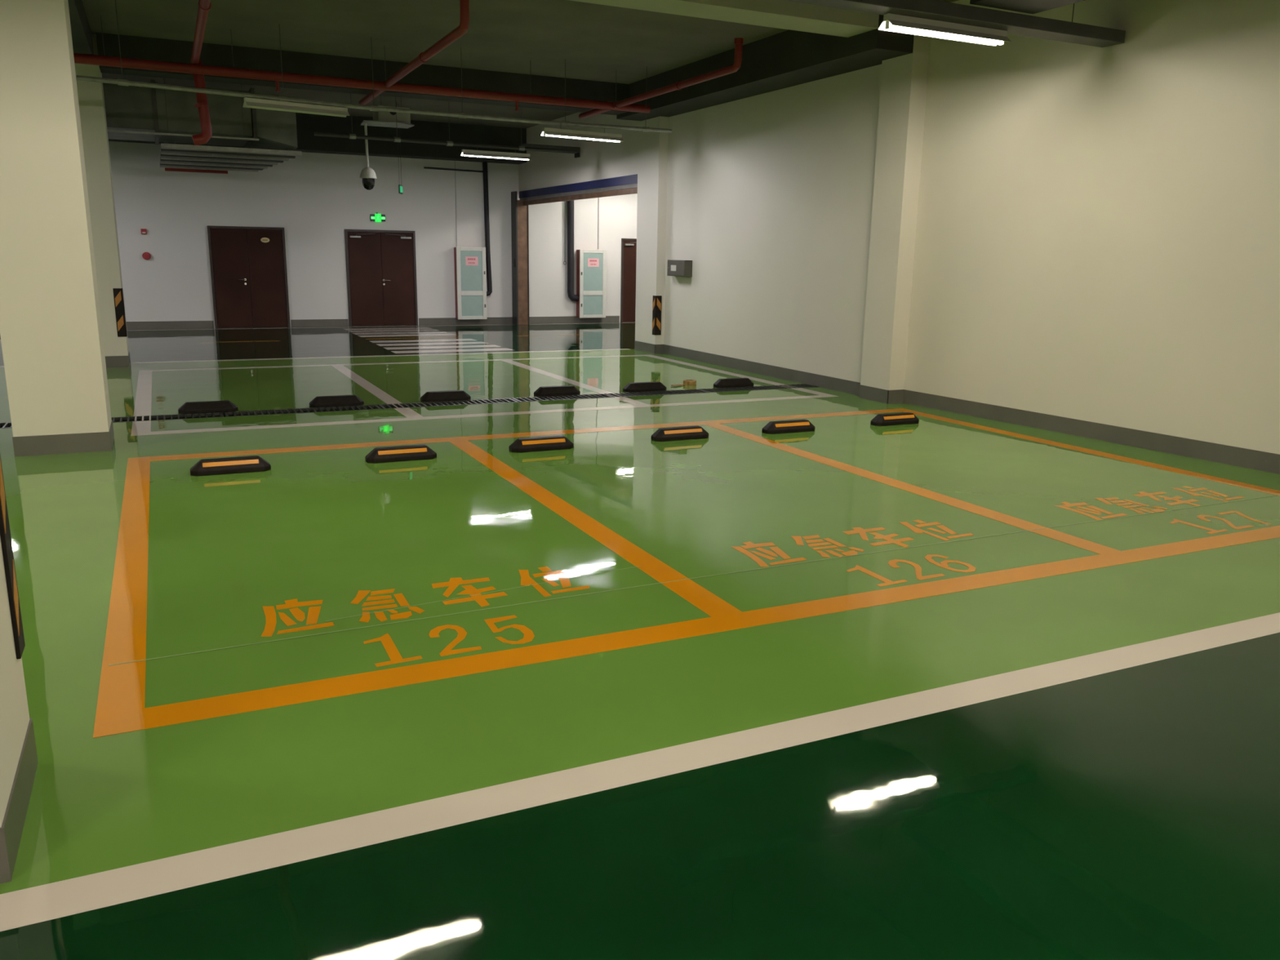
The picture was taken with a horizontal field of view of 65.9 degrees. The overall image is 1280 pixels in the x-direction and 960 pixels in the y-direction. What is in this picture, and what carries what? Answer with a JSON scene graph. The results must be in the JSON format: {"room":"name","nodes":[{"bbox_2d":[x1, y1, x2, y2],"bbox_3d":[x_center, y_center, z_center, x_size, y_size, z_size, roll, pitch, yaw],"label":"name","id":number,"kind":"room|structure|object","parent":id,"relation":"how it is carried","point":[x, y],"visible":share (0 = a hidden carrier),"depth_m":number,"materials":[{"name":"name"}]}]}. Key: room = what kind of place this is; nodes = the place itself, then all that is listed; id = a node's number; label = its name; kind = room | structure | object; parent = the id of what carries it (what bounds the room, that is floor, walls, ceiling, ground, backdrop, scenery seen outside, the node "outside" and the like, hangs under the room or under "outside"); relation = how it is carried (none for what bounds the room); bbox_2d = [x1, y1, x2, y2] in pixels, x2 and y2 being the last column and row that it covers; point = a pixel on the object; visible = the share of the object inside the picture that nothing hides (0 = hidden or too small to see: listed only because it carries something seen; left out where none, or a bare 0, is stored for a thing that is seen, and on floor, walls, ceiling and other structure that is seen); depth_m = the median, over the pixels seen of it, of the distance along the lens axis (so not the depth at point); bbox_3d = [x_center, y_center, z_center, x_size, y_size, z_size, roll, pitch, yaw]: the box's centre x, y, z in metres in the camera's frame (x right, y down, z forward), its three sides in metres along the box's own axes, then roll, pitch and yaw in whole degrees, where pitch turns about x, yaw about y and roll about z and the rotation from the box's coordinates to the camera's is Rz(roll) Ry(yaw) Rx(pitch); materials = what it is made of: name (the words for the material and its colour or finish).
{"room":"parking garage","nodes":[
{"label":"parking garage","id":0,"kind":"room"},
{"bbox_2d":[108,141,637,328],"bbox_3d":[-7.832,-5.197,19.923,21.600,4.200,0.200,-5,14,-25],"label":"wall","id":1,"kind":"structure","parent":0,"point":[314,197],"depth_m":20.59,"materials":[{"name":"white paint"}]},
{"bbox_2d":[140,228,146,234],"bbox_3d":[-9.559,-4.787,19.031,0.100,0.100,0.048,-5,14,-25],"label":"fire alarm","id":2,"kind":"object","parent":1,"relation":"attached to","point":[144,231],"visible":1,"depth_m":19.01,"materials":[{"name":"red plastic"}]},
{"bbox_2d":[142,252,151,259],"bbox_3d":[-9.547,-4.334,19.115,0.150,0.150,0.100,-5,14,-25],"label":"bell","id":3,"kind":"object","parent":1,"relation":"attached to","point":[146,255],"visible":1,"depth_m":19.09,"materials":[{"name":"red metal"}]},
{"bbox_2d":[207,225,290,328],"bbox_3d":[-7.894,-4.089,19.985,1.440,2.010,0.101,-5,14,-25],"label":"door","id":4,"kind":"structure","parent":1,"relation":"in","point":[230,255],"depth_m":19.99,"materials":[{"name":"brown laminate"}]},
{"bbox_2d":[260,237,269,242],"bbox_3d":[-7.579,-4.850,19.971,0.170,0.100,0.008,-5,14,-25],"label":"plaque","id":5,"kind":"object","parent":4,"relation":"attached to","point":[264,239],"visible":1,"depth_m":19.97,"materials":[{"name":"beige metal"}]},
{"bbox_2d":[126,315,619,329],"bbox_3d":[-7.822,-3.205,20.285,21.600,0.155,0.006,-5,14,-25],"label":"baseboard","id":6,"kind":"structure","parent":1,"relation":"attached to","point":[508,320],"depth_m":21.69,"materials":[{"name":"grey paint"}]},
{"bbox_2d":[369,212,385,222],"bbox_3d":[-5.528,-5.537,20.830,0.310,0.195,0.052,-5,14,-25],"label":"exit sign","id":7,"kind":"object","parent":1,"relation":"attached to","point":[376,217],"visible":1,"depth_m":20.81,"materials":[{"name":"green plastic"}]},
{"bbox_2d":[344,229,417,326],"bbox_3d":[-5.491,-4.299,21.083,1.460,2.010,0.156,-5,14,-25],"label":"door","id":8,"kind":"structure","parent":1,"relation":"in","point":[381,265],"depth_m":21.11,"materials":[{"name":"brown laminate"}]},
{"bbox_2d":[423,166,488,173],"bbox_3d":[-3.966,-6.691,21.318,1.400,0.056,0.036,-5,14,-25],"label":"conduit","id":9,"kind":"object","parent":1,"relation":"attached to","point":[434,168],"visible":1,"depth_m":21.28,"materials":[{"name":"metal"}]},
{"bbox_2d":[454,160,457,246],"bbox_3d":[-4.004,-6.002,21.484,0.012,1.800,0.010,-5,14,-25],"label":"conduit","id":10,"kind":"object","parent":1,"relation":"attached to","point":[455,161],"visible":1,"depth_m":21.48,"materials":[{"name":"metal"}]},
{"bbox_2d":[453,247,487,319],"bbox_3d":[-3.752,-4.351,21.866,0.660,1.560,0.260,-5,14,-25],"label":"electrical cabinet","id":11,"kind":"object","parent":1,"relation":"attached to","point":[470,271],"visible":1,"depth_m":21.77,"materials":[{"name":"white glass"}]},
{"bbox_2d":[482,161,492,296],"bbox_3d":[-3.405,-5.513,21.817,0.242,2.883,0.101,-5,14,-25],"label":"riser pipe","id":12,"kind":"object","parent":1,"relation":"attached to","point":[489,291],"visible":1,"depth_m":21.79,"materials":[{"name":"black plastic"}]},
{"bbox_2d":[563,201,566,264],"bbox_3d":[-1.712,-6.303,22.495,0.080,2.746,0.014,-5,14,-25],"label":"conduit","id":13,"kind":"object","parent":1,"relation":"hanging from","point":[564,202],"visible":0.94,"depth_m":22.64,"materials":[{"name":"metal"}]},
{"bbox_2d":[567,195,578,301],"bbox_3d":[-1.524,-5.917,22.634,0.285,3.595,0.146,-5,14,-25],"label":"riser pipe","id":14,"kind":"object","parent":1,"relation":"attached to","point":[573,297],"visible":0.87,"depth_m":22.70,"materials":[{"name":"black plastic"}]},
{"bbox_2d":[576,248,606,318],"bbox_3d":[-1.140,-4.586,23.093,0.660,1.560,0.260,-5,14,-25],"label":"electrical cabinet","id":15,"kind":"object","parent":1,"relation":"attached to","point":[591,264],"visible":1,"depth_m":23.00,"materials":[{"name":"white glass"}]},
{"bbox_2d":[620,238,636,322],"bbox_3d":[0.233,-4.791,23.777,1.450,1.960,0.156,-5,14,-25],"label":"door","id":16,"kind":"structure","parent":1,"relation":"in","point":[628,246],"depth_m":23.58,"materials":[{"name":"brown laminate"}]},
{"bbox_2d":[81,0,959,128],"bbox_3d":[-1.747,-4.413,7.120,21.600,0.200,27.850,-5,14,-25],"label":"ceiling","id":17,"kind":"structure","parent":0,"point":[596,42],"depth_m":12.13,"materials":[{"name":"black paint"}]},
{"bbox_2d":[67,0,93,54],"bbox_3d":[-5.944,-4.840,9.896,0.550,0.350,5.620,-5,14,-25],"label":"beam","id":18,"kind":"structure","parent":17,"relation":"attached to","point":[82,36],"depth_m":10.84,"materials":[{"name":"paint"}]},
{"bbox_2d":[102,78,297,151],"bbox_3d":[-7.395,-5.528,14.505,4.250,1.120,1.930,-5,14,-25],"label":"air duct","id":19,"kind":"object","parent":17,"relation":"hanging from","point":[140,113],"visible":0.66,"depth_m":14.18,"materials":[{"name":"metal"}]},
{"bbox_2d":[160,141,302,173],"bbox_3d":[-7.004,-5.411,16.645,1.950,0.210,4.380,-5,14,-25],"label":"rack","id":20,"kind":"object","parent":19,"relation":"attached to","point":[173,157],"visible":0.98,"depth_m":15.98,"materials":[{"name":"metal"}]},
{"bbox_2d":[108,112,526,164],"bbox_3d":[-9.977,-6.614,18.105,16.420,0.700,0.550,-5,14,-25],"label":"beam","id":21,"kind":"structure","parent":17,"relation":"attached to","point":[306,123],"depth_m":20.27,"materials":[{"name":"concrete"}]},
{"bbox_2d":[95,32,628,115],"bbox_3d":[-3.593,-5.745,14.156,7.350,0.410,0.450,-5,14,-25],"label":"beam","id":22,"kind":"structure","parent":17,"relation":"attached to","point":[131,46],"depth_m":13.72,"materials":[{"name":"metal"}]},
{"bbox_2d":[73,15,650,113],"bbox_3d":[-5.139,-5.146,12.018,11.751,0.675,0.164,-5,14,-26],"label":"pipe","id":23,"kind":"object","parent":17,"relation":"hanging from","point":[84,59],"visible":0.98,"depth_m":12.65,"materials":[{"name":"red metal"}]},
{"bbox_2d":[191,0,211,64],"bbox_3d":[-3.100,-3.947,7.222,0.109,0.110,11.000,-5,14,-25],"label":"pipe","id":24,"kind":"object","parent":23,"relation":"attached to","point":[204,6],"visible":0.9,"depth_m":10.03,"materials":[{"name":"red metal"}]},
{"bbox_2d":[191,59,212,145],"bbox_3d":[-5.453,-4.665,12.232,0.237,1.001,0.287,-5,14,-25],"label":"pipe","id":25,"kind":"object","parent":24,"relation":"attached to","point":[203,138],"visible":0.73,"depth_m":12.29,"materials":[{"name":"red metal"}]},
{"bbox_2d":[359,0,469,105],"bbox_3d":[-2.899,-5.153,12.038,0.116,0.475,5.816,-5,14,-25],"label":"pipe","id":26,"kind":"object","parent":23,"relation":"attached to","point":[462,29],"visible":0.84,"depth_m":10.62,"materials":[{"name":"red metal"}]},
{"bbox_2d":[578,37,743,119],"bbox_3d":[0.102,-5.314,13.311,0.109,0.354,4.902,-5,14,-24],"label":"pipe","id":27,"kind":"object","parent":23,"relation":"attached to","point":[738,42],"visible":0.98,"depth_m":12.33,"materials":[{"name":"red metal"}]},
{"bbox_2d":[75,0,671,142],"bbox_3d":[-3.926,-4.932,11.974,9.940,1.032,0.468,-7,15,-30],"label":"lamp trunking","id":28,"kind":"object","parent":17,"relation":"hanging from","point":[119,82],"depth_m":12.29,"materials":[{"name":"metal"}]},
{"bbox_2d":[360,95,414,128],"bbox_3d":[-4.283,-6.290,16.724,0.870,0.520,0.720,-5,14,-25],"label":"equipment box","id":29,"kind":"object","parent":17,"relation":"hanging from","point":[380,118],"visible":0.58,"depth_m":16.68,"materials":[{"name":"metal"}]},
{"bbox_2d":[360,123,377,190],"bbox_3d":[-4.638,-5.494,16.807,0.284,1.080,0.284,-5,14,-25],"label":"dome camera","id":30,"kind":"object","parent":29,"relation":"attached to","point":[367,175],"visible":1,"depth_m":16.79,"materials":[{"name":"white plastic"}]},
{"bbox_2d":[395,102,402,194],"bbox_3d":[-4.399,-6.051,18.045,0.032,1.580,0.300,0,13,-4],"label":"hanging sign","id":31,"kind":"object","parent":17,"relation":"hanging from","point":[400,187],"visible":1,"depth_m":18.09,"materials":[{"name":"green"}]},
{"bbox_2d":[313,93,574,160],"bbox_3d":[-3.158,-5.973,16.549,4.508,1.022,0.203,-6,15,-28],"label":"lamp trunking","id":32,"kind":"object","parent":17,"relation":"hanging from","point":[353,136],"depth_m":16.80,"materials":[{"name":"metal"}]},
{"bbox_2d":[568,0,879,37],"bbox_3d":[-1.173,-4.521,8.710,7.800,0.280,0.510,-5,14,-25],"label":"beam","id":33,"kind":"structure","parent":17,"relation":"attached to","point":[779,14],"depth_m":9.74,"materials":[{"name":"paint"}]},
{"bbox_2d":[616,14,914,120],"bbox_3d":[1.353,-5.407,13.191,0.700,0.470,6.550,-5,14,-25],"label":"beam","id":34,"kind":"structure","parent":17,"relation":"attached to","point":[788,58],"depth_m":12.08,"materials":[{"name":"concrete"}]},
{"bbox_2d":[782,0,1125,47],"bbox_3d":[2.296,-4.001,7.712,4.130,0.730,0.230,-5,14,-25],"label":"cable tray","id":35,"kind":"object","parent":17,"relation":"hanging from","point":[1015,24],"visible":0.97,"depth_m":7.93,"materials":[{"name":"grey metal"}]},
{"bbox_2d":[878,13,1011,45],"bbox_3d":[2.473,-3.628,7.962,1.240,0.112,0.174,-5,14,-25],"label":"lamp","id":36,"kind":"object","parent":35,"relation":"hanging from","point":[891,22],"visible":1,"depth_m":7.92,"materials":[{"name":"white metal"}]},
{"bbox_2d":[969,0,1085,13],"bbox_3d":[5.493,-2.585,2.653,0.680,0.120,12.000,-5,14,-25],"label":"cable tray","id":37,"kind":"object","parent":35,"relation":"attached to","point":[1029,6],"visible":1,"depth_m":7.77,"materials":[{"name":"paint"}]},
{"bbox_2d":[518,111,638,191],"bbox_3d":[-1.190,-6.406,19.167,0.300,1.280,6.350,-5,14,-25],"label":"wall","id":38,"kind":"structure","parent":0,"point":[597,160],"depth_m":18.72,"materials":[{"name":"beige paint"}]},
{"bbox_2d":[520,143,580,158],"bbox_3d":[-1.679,-6.184,18.564,1.110,0.180,0.220,-5,14,-25],"label":"cable tray","id":39,"kind":"object","parent":38,"relation":"attached to","point":[577,149],"visible":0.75,"depth_m":18.49,"materials":[{"name":"paint"}]},
{"bbox_2d":[511,173,637,324],"bbox_3d":[-1.411,-4.334,19.523,0.325,2.915,6.260,-5,14,-25],"label":"door frame","id":40,"kind":"structure","parent":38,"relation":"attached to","point":[627,184],"depth_m":21.75,"materials":[{"name":"metal"}]},
{"bbox_2d":[0,322,1279,959],"bbox_3d":[-1.822,-0.125,8.104,21.600,0.200,27.850,-5,14,-25],"label":"floor","id":41,"kind":"structure","parent":0,"point":[1131,813],"depth_m":3.84,"materials":[{"name":"green paint"}]},
{"bbox_2d":[0,422,12,428],"bbox_3d":[-6.130,-0.450,8.810,1.460,0.032,0.312,-5,14,-25],"label":"drain grate","id":42,"kind":"object","parent":41,"relation":"in","point":[8,424],"visible":0.17,"depth_m":9.07,"materials":[{"name":"metal"}]},
{"bbox_2d":[0,537,29,827],"bbox_3d":[-2.045,-1.045,2.256,0.652,4.200,0.660,-5,14,-25],"label":"pillar","id":43,"kind":"structure","parent":41,"relation":"on","point":[14,708],"depth_m":2.82,"materials":[{"name":"beige paint"}]},
{"bbox_2d":[0,455,25,659],"bbox_3d":[-1.937,0.222,2.937,0.114,0.640,0.114,-5,14,-25],"label":"guard","id":44,"kind":"object","parent":43,"relation":"attached to","point":[5,532],"visible":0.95,"depth_m":2.95,"materials":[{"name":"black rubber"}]},
{"bbox_2d":[0,718,38,883],"bbox_3d":[-2.079,0.926,2.708,0.664,0.155,0.672,-5,14,-25],"label":"baseboard","id":45,"kind":"structure","parent":43,"relation":"attached to","point":[11,828],"depth_m":2.75,"materials":[{"name":"grey paint"}]},
{"bbox_2d":[0,0,111,436],"bbox_3d":[-4.647,-2.317,7.602,0.655,4.200,0.580,-5,14,-25],"label":"pillar","id":46,"kind":"structure","parent":41,"relation":"on","point":[51,334],"depth_m":7.47,"materials":[{"name":"beige paint"}]},
{"bbox_2d":[12,420,114,456],"bbox_3d":[-4.681,-0.345,8.054,0.667,0.155,0.592,-5,14,-25],"label":"baseboard","id":47,"kind":"structure","parent":46,"relation":"attached to","point":[24,446],"depth_m":7.80,"materials":[{"name":"grey paint"}]},
{"bbox_2d":[74,33,128,355],"bbox_3d":[-7.329,-3.616,13.067,0.660,4.200,0.630,-5,14,-25],"label":"pillar","id":48,"kind":"structure","parent":41,"relation":"on","point":[90,94],"depth_m":12.87,"materials":[{"name":"beige paint"}]},
{"bbox_2d":[105,351,130,368],"bbox_3d":[-7.363,-1.645,13.519,0.672,0.155,0.642,-5,14,-25],"label":"baseboard","id":49,"kind":"structure","parent":48,"relation":"attached to","point":[110,361],"depth_m":13.32,"materials":[{"name":"grey paint"}]},
{"bbox_2d":[112,288,127,337],"bbox_3d":[-6.976,-2.248,13.256,0.114,0.640,0.114,-5,14,-25],"label":"guard","id":50,"kind":"object","parent":48,"relation":"attached to","point":[118,298],"visible":1,"depth_m":13.21,"materials":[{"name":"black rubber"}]},
{"bbox_2d":[111,412,223,422],"bbox_3d":[-4.785,-0.572,9.441,1.480,0.032,0.312,-5,14,-25],"label":"drain grate","id":51,"kind":"object","parent":41,"relation":"in","point":[213,415],"visible":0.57,"depth_m":9.60,"materials":[{"name":"metal"}]},
{"bbox_2d":[177,400,238,413],"bbox_3d":[-4.332,-0.736,9.904,0.550,0.100,0.170,-5,14,-25],"label":"wheel stop","id":52,"kind":"object","parent":41,"relation":"on","point":[190,407],"visible":1,"depth_m":9.85,"materials":[{"name":"black rubber"}]},
{"bbox_2d":[190,455,271,475],"bbox_3d":[-3.017,-0.111,7.281,0.550,0.100,0.170,-5,14,-25],"label":"wheel stop","id":53,"kind":"object","parent":41,"relation":"on","point":[205,467],"visible":1,"depth_m":7.22,"materials":[{"name":"black rubber"}]},
{"bbox_2d":[200,340,279,342],"bbox_3d":[-6.985,-2.421,17.274,1.290,0.001,0.120,-5,14,-25],"label":"floor marking","id":54,"kind":"object","parent":41,"relation":"on","point":[261,340],"visible":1,"depth_m":17.25,"materials":[{"name":"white paint"}]},
{"bbox_2d":[224,404,381,417],"bbox_3d":[-3.423,-0.695,10.081,1.500,0.032,0.312,-5,14,-25],"label":"drain grate","id":55,"kind":"object","parent":41,"relation":"in","point":[295,411],"visible":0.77,"depth_m":10.12,"materials":[{"name":"metal"}]},
{"bbox_2d":[0,348,628,367],"bbox_3d":[-7.531,-1.610,13.695,16.280,0.001,0.150,-5,14,-25],"label":"edge line","id":56,"kind":"object","parent":41,"relation":"on","point":[615,348],"visible":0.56,"depth_m":15.24,"materials":[{"name":"white paint"}]},
{"bbox_2d":[309,395,364,407],"bbox_3d":[-3.205,-0.837,10.434,0.550,0.100,0.170,-5,14,-25],"label":"wheel stop","id":57,"kind":"object","parent":41,"relation":"on","point":[340,400],"visible":1,"depth_m":10.37,"materials":[{"name":"black rubber"}]},
{"bbox_2d":[131,322,634,330],"bbox_3d":[-7.738,-3.089,20.129,21.600,0.001,0.100,-5,14,-25],"label":"edge line","id":58,"kind":"object","parent":41,"relation":"on","point":[611,322],"visible":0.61,"depth_m":20.94,"materials":[{"name":"white paint"}]},
{"bbox_2d":[344,327,431,329],"bbox_3d":[-5.267,-3.163,20.641,1.769,0.001,0.380,-5,14,-25],"label":"crosswalk stripe","id":59,"kind":"object","parent":41,"relation":"on","point":[398,327],"visible":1,"depth_m":20.63,"materials":[{"name":"white paint"}]},
{"bbox_2d":[347,328,438,332],"bbox_3d":[-5.023,-3.049,20.162,1.794,0.001,0.380,-5,14,-25],"label":"crosswalk stripe","id":60,"kind":"object","parent":41,"relation":"on","point":[423,329],"visible":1,"depth_m":20.13,"materials":[{"name":"white paint"}]},
{"bbox_2d":[353,331,447,334],"bbox_3d":[-4.757,-2.924,19.638,1.821,0.001,0.380,-5,14,-25],"label":"crosswalk stripe","id":61,"kind":"object","parent":41,"relation":"on","point":[416,331],"visible":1,"depth_m":19.63,"materials":[{"name":"white paint"}]},
{"bbox_2d":[364,444,436,463],"bbox_3d":[-1.888,-0.213,7.811,0.550,0.100,0.170,-5,14,-25],"label":"wheel stop","id":62,"kind":"object","parent":41,"relation":"on","point":[414,452],"visible":1,"depth_m":7.75,"materials":[{"name":"black rubber"}]},
{"bbox_2d":[358,333,457,337],"bbox_3d":[-4.491,-2.800,19.115,1.848,0.001,0.380,-5,14,-25],"label":"crosswalk stripe","id":63,"kind":"object","parent":41,"relation":"on","point":[419,335],"visible":1,"depth_m":19.10,"materials":[{"name":"white paint"}]},
{"bbox_2d":[365,337,451,339],"bbox_3d":[-4.247,-2.668,18.560,1.780,0.001,0.120,-5,14,-25],"label":"floor marking","id":64,"kind":"object","parent":41,"relation":"on","point":[421,337],"visible":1,"depth_m":18.46,"materials":[{"name":"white paint"}]},
{"bbox_2d":[370,338,475,342],"bbox_3d":[-3.946,-2.544,18.042,1.904,0.001,0.380,-5,14,-25],"label":"crosswalk stripe","id":65,"kind":"object","parent":41,"relation":"on","point":[451,340],"visible":1,"depth_m":18.02,"materials":[{"name":"white paint"}]},
{"bbox_2d":[261,566,590,666],"bbox_3d":[-0.908,0.611,4.511,1.542,0.002,0.962,-5,14,-25],"label":"bay lettering","id":66,"kind":"object","parent":41,"relation":"on","point":[313,612],"visible":1,"depth_m":4.51,"materials":[{"name":"orange paint"}]},
{"bbox_2d":[377,342,488,346],"bbox_3d":[-3.659,-2.409,17.475,1.933,0.001,0.380,-5,14,-25],"label":"crosswalk stripe","id":67,"kind":"object","parent":41,"relation":"on","point":[449,343],"visible":1,"depth_m":17.45,"materials":[{"name":"white paint"}]},
{"bbox_2d":[384,344,501,349],"bbox_3d":[-3.370,-2.274,16.908,1.962,0.001,0.380,-5,14,-25],"label":"crosswalk stripe","id":68,"kind":"object","parent":41,"relation":"on","point":[491,345],"visible":1,"depth_m":16.89,"materials":[{"name":"white paint"}]},
{"bbox_2d":[420,390,471,402],"bbox_3d":[-2.151,-0.932,10.928,0.550,0.100,0.170,-5,14,-25],"label":"wheel stop","id":69,"kind":"object","parent":41,"relation":"on","point":[451,395],"visible":1,"depth_m":10.86,"materials":[{"name":"black rubber"}]},
{"bbox_2d":[377,398,519,408],"bbox_3d":[-2.066,-0.817,10.719,1.470,0.032,0.312,-5,14,-25],"label":"drain grate","id":70,"kind":"object","parent":41,"relation":"in","point":[498,400],"visible":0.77,"depth_m":10.74,"materials":[{"name":"metal"}]},
{"bbox_2d":[391,347,513,353],"bbox_3d":[-3.083,-2.139,16.341,1.992,0.001,0.380,-5,14,-25],"label":"crosswalk stripe","id":71,"kind":"object","parent":41,"relation":"on","point":[506,348],"visible":1,"depth_m":16.30,"materials":[{"name":"white paint"}]},
{"bbox_2d":[325,565,639,621],"bbox_3d":[-0.694,0.541,4.826,1.660,0.001,0.004,-7,15,-31],"label":"film edge","id":72,"kind":"object","parent":41,"relation":"on","point":[637,566],"visible":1,"depth_m":4.74,"materials":[{"name":"clear plastic"}]},
{"bbox_2d":[130,354,838,435],"bbox_3d":[-2.126,-1.223,12.418,7.533,0.001,5.095,-5,14,-25],"label":"bay outline","id":73,"kind":"object","parent":41,"relation":"on","point":[144,391],"visible":1,"depth_m":11.14,"materials":[{"name":"white paint"}]},
{"bbox_2d":[508,435,573,453],"bbox_3d":[-0.829,-0.308,8.309,0.550,0.100,0.170,-5,14,-25],"label":"wheel stop","id":74,"kind":"object","parent":41,"relation":"on","point":[548,442],"visible":1,"depth_m":8.24,"materials":[{"name":"black rubber"}]},
{"bbox_2d":[533,385,580,396],"bbox_3d":[-0.964,-1.040,11.486,0.550,0.100,0.170,-5,14,-25],"label":"wheel stop","id":75,"kind":"object","parent":41,"relation":"on","point":[544,391],"visible":1,"depth_m":11.42,"materials":[{"name":"black rubber"}]},
{"bbox_2d":[511,393,613,402],"bbox_3d":[-0.875,-0.924,11.278,1.130,0.032,0.312,-5,14,-25],"label":"drain grate","id":76,"kind":"object","parent":41,"relation":"in","point":[599,395],"visible":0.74,"depth_m":11.29,"materials":[{"name":"metal"}]},
{"bbox_2d":[0,612,1279,931],"bbox_3d":[-1.559,1.070,2.463,17.100,0.001,0.163,-5,14,-25],"label":"edge line","id":77,"kind":"object","parent":41,"relation":"on","point":[38,904],"visible":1,"depth_m":3.05,"materials":[{"name":"white paint"}]},
{"bbox_2d":[622,381,666,392],"bbox_3d":[0.059,-1.132,11.967,0.550,0.100,0.170,-5,14,-25],"label":"wheel stop","id":78,"kind":"object","parent":41,"relation":"on","point":[656,385],"visible":1,"depth_m":11.89,"materials":[{"name":"black rubber"}]},
{"bbox_2d":[604,389,708,397],"bbox_3d":[0.212,-1.023,11.789,1.240,0.032,0.312,-5,14,-25],"label":"drain grate","id":79,"kind":"object","parent":41,"relation":"in","point":[684,391],"visible":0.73,"depth_m":11.81,"materials":[{"name":"metal"}]},
{"bbox_2d":[650,426,708,441],"bbox_3d":[0.363,-0.423,8.901,0.550,0.100,0.170,-5,14,-25],"label":"wheel stop","id":80,"kind":"object","parent":41,"relation":"on","point":[686,433],"visible":1,"depth_m":8.83,"materials":[{"name":"black rubber"}]},
{"bbox_2d":[670,379,696,386],"bbox_3d":[0.554,-1.228,12.525,0.168,0.055,0.415,12,17,40],"label":"tape roll","id":81,"kind":"object","parent":41,"relation":"on","point":[686,382],"visible":1,"depth_m":12.54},
{"bbox_2d":[93,408,1279,737],"bbox_3d":[0.531,0.038,7.122,7.633,0.001,4.970,-5,14,-25],"label":"bay outline","id":82,"kind":"object","parent":41,"relation":"on","point":[120,708],"visible":1,"depth_m":4.87,"materials":[{"name":"orange paint"}]},
{"bbox_2d":[108,494,1277,665],"bbox_3d":[1.444,0.398,5.615,7.900,0.001,0.036,-5,14,-26],"label":"film edge","id":83,"kind":"object","parent":41,"relation":"on","point":[1276,495],"visible":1,"depth_m":4.77,"materials":[{"name":"clear plastic"}]},
{"bbox_2d":[713,377,753,387],"bbox_3d":[1.186,-1.234,12.496,0.550,0.100,0.170,-5,14,-25],"label":"wheel stop","id":84,"kind":"object","parent":41,"relation":"on","point":[731,382],"visible":1,"depth_m":12.42,"materials":[{"name":"black rubber"}]},
{"bbox_2d":[699,383,814,392],"bbox_3d":[1.489,-1.138,12.388,1.550,0.032,0.312,-5,14,-25],"label":"drain grate","id":85,"kind":"object","parent":41,"relation":"in","point":[802,385],"visible":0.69,"depth_m":12.39,"materials":[{"name":"metal"}]},
{"bbox_2d":[761,419,815,434],"bbox_3d":[1.411,-0.511,9.361,0.550,0.100,0.170,-5,14,-25],"label":"wheel stop","id":86,"kind":"object","parent":41,"relation":"on","point":[794,425],"visible":1,"depth_m":9.29,"materials":[{"name":"black rubber"}]},
{"bbox_2d":[730,520,976,586],"bbox_3d":[1.355,0.407,5.574,1.542,0.002,0.962,-5,14,-25],"label":"bay lettering","id":87,"kind":"object","parent":41,"relation":"on","point":[862,531],"visible":1,"depth_m":5.60,"materials":[{"name":"orange paint"}]},
{"bbox_2d":[870,412,919,426],"bbox_3d":[2.557,-0.614,9.899,0.550,0.100,0.170,-5,14,-25],"label":"wheel stop","id":88,"kind":"object","parent":41,"relation":"on","point":[904,418],"visible":1,"depth_m":9.82,"materials":[{"name":"black rubber"}]},
{"bbox_2d":[1054,486,1271,533],"bbox_3d":[3.648,0.200,6.651,1.542,0.002,0.962,-5,14,-25],"label":"bay lettering","id":89,"kind":"object","parent":41,"relation":"on","point":[1067,504],"visible":1,"depth_m":6.70,"materials":[{"name":"orange paint"}]},
{"bbox_2d":[635,0,1279,454],"bbox_3d":[5.331,-2.125,7.524,1.660,4.200,21.500,-5,14,-25],"label":"wall","id":90,"kind":"structure","parent":0,"point":[1086,233],"depth_m":9.80,"materials":[{"name":"beige paint"}]},
{"bbox_2d":[652,295,662,335],"bbox_3d":[0.279,-2.719,16.309,0.114,0.640,0.114,-5,14,-25],"label":"guard","id":91,"kind":"object","parent":90,"relation":"attached to","point":[657,300],"visible":1,"depth_m":16.27,"materials":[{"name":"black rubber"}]},
{"bbox_2d":[666,259,692,276],"bbox_3d":[0.617,-3.339,15.572,0.147,0.250,0.600,-5,14,-25],"label":"switch box","id":92,"kind":"object","parent":90,"relation":"attached to","point":[677,268],"visible":1,"depth_m":15.42,"materials":[{"name":"grey paint"}]},
{"bbox_2d":[634,340,1279,474],"bbox_3d":[5.010,-0.125,7.831,0.469,0.155,21.544,-6,15,-28],"label":"baseboard","id":93,"kind":"structure","parent":90,"relation":"attached to","point":[1269,462],"depth_m":10.00,"materials":[{"name":"grey paint"}]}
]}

